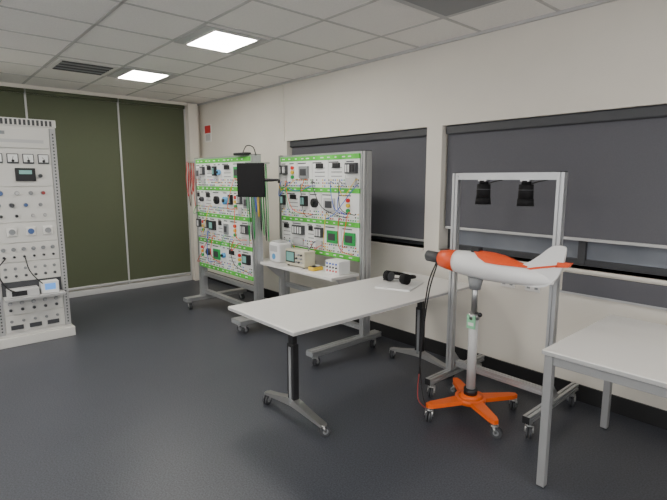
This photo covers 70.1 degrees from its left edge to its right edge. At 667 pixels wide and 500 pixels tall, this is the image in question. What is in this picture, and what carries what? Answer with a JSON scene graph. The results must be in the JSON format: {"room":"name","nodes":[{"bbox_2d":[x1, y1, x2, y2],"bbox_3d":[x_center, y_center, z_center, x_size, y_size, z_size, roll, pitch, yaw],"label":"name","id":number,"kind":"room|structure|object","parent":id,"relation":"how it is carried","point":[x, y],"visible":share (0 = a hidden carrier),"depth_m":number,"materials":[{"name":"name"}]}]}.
{"room":"electronics workshop","nodes":[
{"label":"electronics workshop","id":0,"kind":"room"},
{"bbox_2d":[8,91,200,291],"bbox_3d":[-4.434,-0.604,5.530,6.750,2.700,0.200,-7,11,-41],"label":"wall","id":1,"kind":"structure","parent":0,"point":[8,91],"depth_m":7.03,"materials":[{"name":"paint"}]},
{"bbox_2d":[0,86,27,118],"bbox_3d":[-4.138,-0.620,5.604,1.069,2.610,0.080,-7,11,-41],"label":"window blind","id":2,"kind":"object","parent":1,"relation":"attached to","point":[13,104],"visible":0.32,"depth_m":5.70,"materials":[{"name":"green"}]},
{"bbox_2d":[25,89,129,290],"bbox_3d":[-3.334,-0.726,6.310,1.079,2.610,0.080,-7,11,-41],"label":"window blind","id":3,"kind":"object","parent":1,"relation":"attached to","point":[87,132],"visible":0.73,"depth_m":6.37,"materials":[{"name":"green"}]},
{"bbox_2d":[0,82,191,297],"bbox_3d":[-4.461,-0.568,5.308,6.010,2.695,0.100,-7,11,-41],"label":"trim","id":4,"kind":"structure","parent":1,"relation":"attached to","point":[114,288],"depth_m":6.56,"materials":[{"name":"grey"}]},
{"bbox_2d":[118,99,192,281],"bbox_3d":[-2.575,-0.825,6.976,0.949,2.610,0.080,-7,11,-41],"label":"window blind","id":5,"kind":"object","parent":1,"relation":"attached to","point":[153,138],"visible":1,"depth_m":6.95,"materials":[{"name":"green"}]},
{"bbox_2d":[185,103,198,280],"bbox_3d":[-2.143,-0.861,7.318,0.145,2.680,0.140,-7,11,-41],"label":"trim","id":6,"kind":"structure","parent":1,"relation":"attached to","point":[191,114],"depth_m":7.19,"materials":[{"name":"paint"}]},
{"bbox_2d":[0,0,616,105],"bbox_3d":[-1.180,-1.437,1.700,6.750,0.120,10.000,-7,11,-41],"label":"ceiling","id":7,"kind":"structure","parent":0,"point":[308,38],"depth_m":3.81,"materials":[{"name":"tile"}]},
{"bbox_2d":[46,57,120,75],"bbox_3d":[-2.551,-1.853,4.836,0.560,0.016,0.550,-7,11,-41],"label":"ceiling vent","id":8,"kind":"object","parent":7,"relation":"in","point":[63,64],"depth_m":4.78,"materials":[{"name":"white metal"}]},
{"bbox_2d":[107,67,178,82],"bbox_3d":[-2.099,-1.912,5.226,0.570,0.014,0.570,-7,11,-41],"label":"ceiling light","id":9,"kind":"object","parent":7,"relation":"in","point":[127,73],"depth_m":5.17,"materials":[{"name":"white plastic"}]},
{"bbox_2d":[174,25,269,53],"bbox_3d":[-0.924,-1.717,3.917,0.570,0.014,0.570,-7,11,-41],"label":"ceiling light","id":10,"kind":"object","parent":7,"relation":"in","point":[205,37],"depth_m":3.86,"materials":[{"name":"white plastic"}]},
{"bbox_2d":[395,0,505,18],"bbox_3d":[0.753,-1.568,2.943,0.560,0.020,0.560,-7,11,-41],"label":"return grille","id":11,"kind":"object","parent":7,"relation":"in","point":[444,9],"depth_m":3.06,"materials":[{"name":"white metal"}]},
{"bbox_2d":[0,279,666,499],"bbox_3d":[-1.180,1.322,2.113,6.750,0.100,10.000,-7,11,-41],"label":"floor","id":12,"kind":"structure","parent":0,"point":[152,396],"depth_m":3.01,"materials":[{"name":"plastic"}]},
{"bbox_2d":[0,117,75,349],"bbox_3d":[-3.040,-0.180,4.654,0.660,2.120,0.780,-7,11,-41],"label":"panel","id":13,"kind":"object","parent":12,"relation":"on","point":[34,292],"visible":1,"depth_m":4.48,"materials":[{"name":"paint"}]},
{"bbox_2d":[183,145,269,333],"bbox_3d":[-1.074,-0.189,5.433,0.834,1.908,1.404,-7,11,-41],"label":"rack","id":14,"kind":"object","parent":12,"relation":"on","point":[229,226],"visible":0.87,"depth_m":5.19,"materials":[{"name":"metal"}]},
{"bbox_2d":[231,150,380,365],"bbox_3d":[-0.307,-0.015,4.586,0.834,1.814,1.345,-7,11,-41],"label":"rack","id":15,"kind":"object","parent":12,"relation":"on","point":[325,198],"visible":0.9,"depth_m":4.47,"materials":[{"name":"metal"}]},
{"bbox_2d":[237,163,279,196],"bbox_3d":[-0.729,-0.661,4.491,0.383,0.310,0.432,-7,11,-41],"label":"television","id":16,"kind":"object","parent":15,"relation":"attached to","point":[251,179],"visible":1,"depth_m":4.35,"materials":[{"name":"black plastic"}]},
{"bbox_2d":[269,240,290,262],"bbox_3d":[-0.550,0.010,4.889,0.163,0.215,0.180,-7,11,-41],"label":"instrument","id":17,"kind":"object","parent":15,"relation":"in","point":[277,247],"visible":0.94,"depth_m":4.82,"materials":[{"name":"white plastic"}]},
{"bbox_2d":[285,244,314,268],"bbox_3d":[-0.330,0.054,4.606,0.155,0.212,0.300,-7,11,-41],"label":"oscilloscope","id":18,"kind":"object","parent":15,"relation":"in","point":[300,257],"visible":0.94,"depth_m":4.53,"materials":[{"name":"beige plastic"}]},
{"bbox_2d":[308,265,322,270],"bbox_3d":[-0.167,0.166,4.418,0.120,0.046,0.080,-7,11,-41],"label":"multimeter","id":19,"kind":"object","parent":15,"relation":"in","point":[313,267],"visible":1,"depth_m":4.39,"materials":[{"name":"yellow plastic"}]},
{"bbox_2d":[325,258,349,275],"bbox_3d":[0.034,0.150,4.272,0.148,0.120,0.180,-7,11,-41],"label":"module","id":20,"kind":"object","parent":15,"relation":"in","point":[336,266],"visible":1,"depth_m":4.22,"materials":[{"name":"white plastic"}]},
{"bbox_2d":[228,272,468,436],"bbox_3d":[0.215,0.688,3.514,1.802,0.740,0.722,-7,11,-41],"label":"meeting table","id":21,"kind":"object","parent":12,"relation":"on","point":[299,313],"visible":0.85,"depth_m":3.18,"materials":[{"name":"white laminate"}]},
{"bbox_2d":[375,279,423,291],"bbox_3d":[0.522,0.274,3.741,0.280,0.012,0.340,5,10,28],"label":"booklet","id":22,"kind":"object","parent":21,"relation":"on","point":[394,284],"visible":0.76,"depth_m":3.69,"materials":[{"name":"white paper"}]},
{"bbox_2d":[383,270,415,284],"bbox_3d":[0.552,0.210,3.835,0.225,0.084,0.237,-7,11,-41],"label":"headphones","id":23,"kind":"object","parent":22,"relation":"on","point":[388,275],"visible":1,"depth_m":3.81,"materials":[{"name":"black plastic"}]},
{"bbox_2d":[425,270,466,397],"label":"metal frame","id":24,"kind":"object","parent":12,"relation":"on","point":[455,364],"depth_m":3.52,"materials":[{"name":"metal"}]},
{"bbox_2d":[417,245,572,438],"bbox_3d":[1.002,0.517,3.100,0.946,1.200,0.552,4,10,27],"label":"model","id":25,"kind":"object","parent":12,"relation":"on","point":[479,265],"visible":1,"depth_m":3.06,"materials":[{"name":"orange"}]},
{"bbox_2d":[450,171,567,249],"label":"metal frame","id":26,"kind":"object","parent":12,"relation":"on","point":[525,191],"depth_m":3.01,"materials":[{"name":"metal"}]},
{"bbox_2d":[476,354,542,395],"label":"metal frame","id":27,"kind":"object","parent":12,"relation":"on","point":[537,389],"depth_m":3.30,"materials":[{"name":"metal"}]},
{"bbox_2d":[522,401,541,438],"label":"metal frame","id":28,"kind":"object","parent":12,"relation":"on","point":[528,418],"depth_m":2.90,"materials":[{"name":"metal"}]},
{"bbox_2d":[545,274,560,347],"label":"metal frame","id":29,"kind":"object","parent":12,"relation":"on","point":[553,301],"depth_m":2.95,"materials":[{"name":"metal"}]},
{"bbox_2d":[552,382,578,408],"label":"metal frame","id":30,"kind":"object","parent":12,"relation":"on","point":[567,392],"depth_m":3.23,"materials":[{"name":"metal"}]},
{"bbox_2d":[536,315,666,487],"bbox_3d":[1.896,0.896,2.140,0.932,0.735,1.552,-7,11,-41],"label":"table","id":31,"kind":"object","parent":12,"relation":"on","point":[627,352],"visible":1,"depth_m":2.37,"materials":[{"name":"white laminate"}]},
{"bbox_2d":[199,0,666,410],"bbox_3d":[1.213,-0.376,4.007,0.250,2.700,9.600,-7,11,-41],"label":"wall","id":32,"kind":"structure","parent":0,"point":[611,55],"depth_m":3.85,"materials":[{"name":"paint"}]},
{"bbox_2d":[204,124,211,141],"bbox_3d":[-1.885,-1.748,7.133,0.008,0.250,0.200,-7,11,-41],"label":"safety sign","id":33,"kind":"object","parent":32,"relation":"attached to","point":[208,138],"visible":1,"depth_m":7.12,"materials":[{"name":"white plastic"}]},
{"bbox_2d":[282,84,284,140],"bbox_3d":[-0.598,-1.638,5.681,0.012,0.660,0.020,-7,11,-41],"label":"trim","id":34,"kind":"structure","parent":32,"relation":"attached to","point":[282,84],"depth_m":5.67,"materials":[{"name":"paint"}]},
{"bbox_2d":[290,128,426,241],"bbox_3d":[0.179,-0.693,5.046,0.070,1.022,2.050,-7,11,-41],"label":"roller blind","id":35,"kind":"object","parent":32,"relation":"attached to","point":[398,157],"visible":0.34,"depth_m":4.59,"materials":[{"name":"grey fabric"}]},
{"bbox_2d":[371,235,423,249],"bbox_3d":[0.197,-0.661,5.068,0.220,1.090,2.080,-7,11,-41],"label":"window","id":36,"kind":"structure","parent":32,"relation":"in","point":[420,244],"depth_m":4.62,"materials":[{"name":"clear glass"}]},
{"bbox_2d":[208,271,666,429],"bbox_3d":[1.114,0.912,4.111,0.015,0.120,9.600,-7,11,-41],"label":"baseboard","id":37,"kind":"structure","parent":32,"relation":"attached to","point":[648,414],"depth_m":3.64,"materials":[{"name":"black"}]},
{"bbox_2d":[501,283,514,287],"bbox_3d":[1.367,0.257,3.726,0.013,0.070,0.116,-7,11,-41],"label":"power outlet","id":38,"kind":"object","parent":32,"relation":"attached to","point":[502,284],"visible":0.42,"depth_m":3.72,"materials":[{"name":"white plastic"}]},
{"bbox_2d":[525,286,539,292],"bbox_3d":[1.500,0.279,3.578,0.013,0.070,0.116,-7,11,-41],"label":"power outlet","id":39,"kind":"object","parent":32,"relation":"attached to","point":[527,288],"visible":0.51,"depth_m":3.58,"materials":[{"name":"white plastic"}]},
{"bbox_2d":[437,229,666,283],"bbox_3d":[1.754,-0.402,3.333,0.220,1.090,2.290,-7,11,-41],"label":"window","id":40,"kind":"structure","parent":32,"relation":"in","point":[637,259],"depth_m":3.41,"materials":[{"name":"clear glass"}]},
{"bbox_2d":[445,104,666,248],"bbox_3d":[1.736,-0.502,3.301,0.070,0.882,2.260,-7,11,-41],"label":"roller blind","id":41,"kind":"object","parent":32,"relation":"attached to","point":[614,160],"visible":1,"depth_m":3.33,"materials":[{"name":"grey fabric"}]},
{"bbox_2d":[560,272,666,310],"bbox_3d":[2.075,0.301,2.921,0.020,0.150,1.340,-7,11,-41],"label":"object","id":42,"kind":"object","parent":32,"relation":"attached to","point":[648,295],"visible":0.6,"depth_m":3.13,"materials":[{"name":"grey"}]}
]}

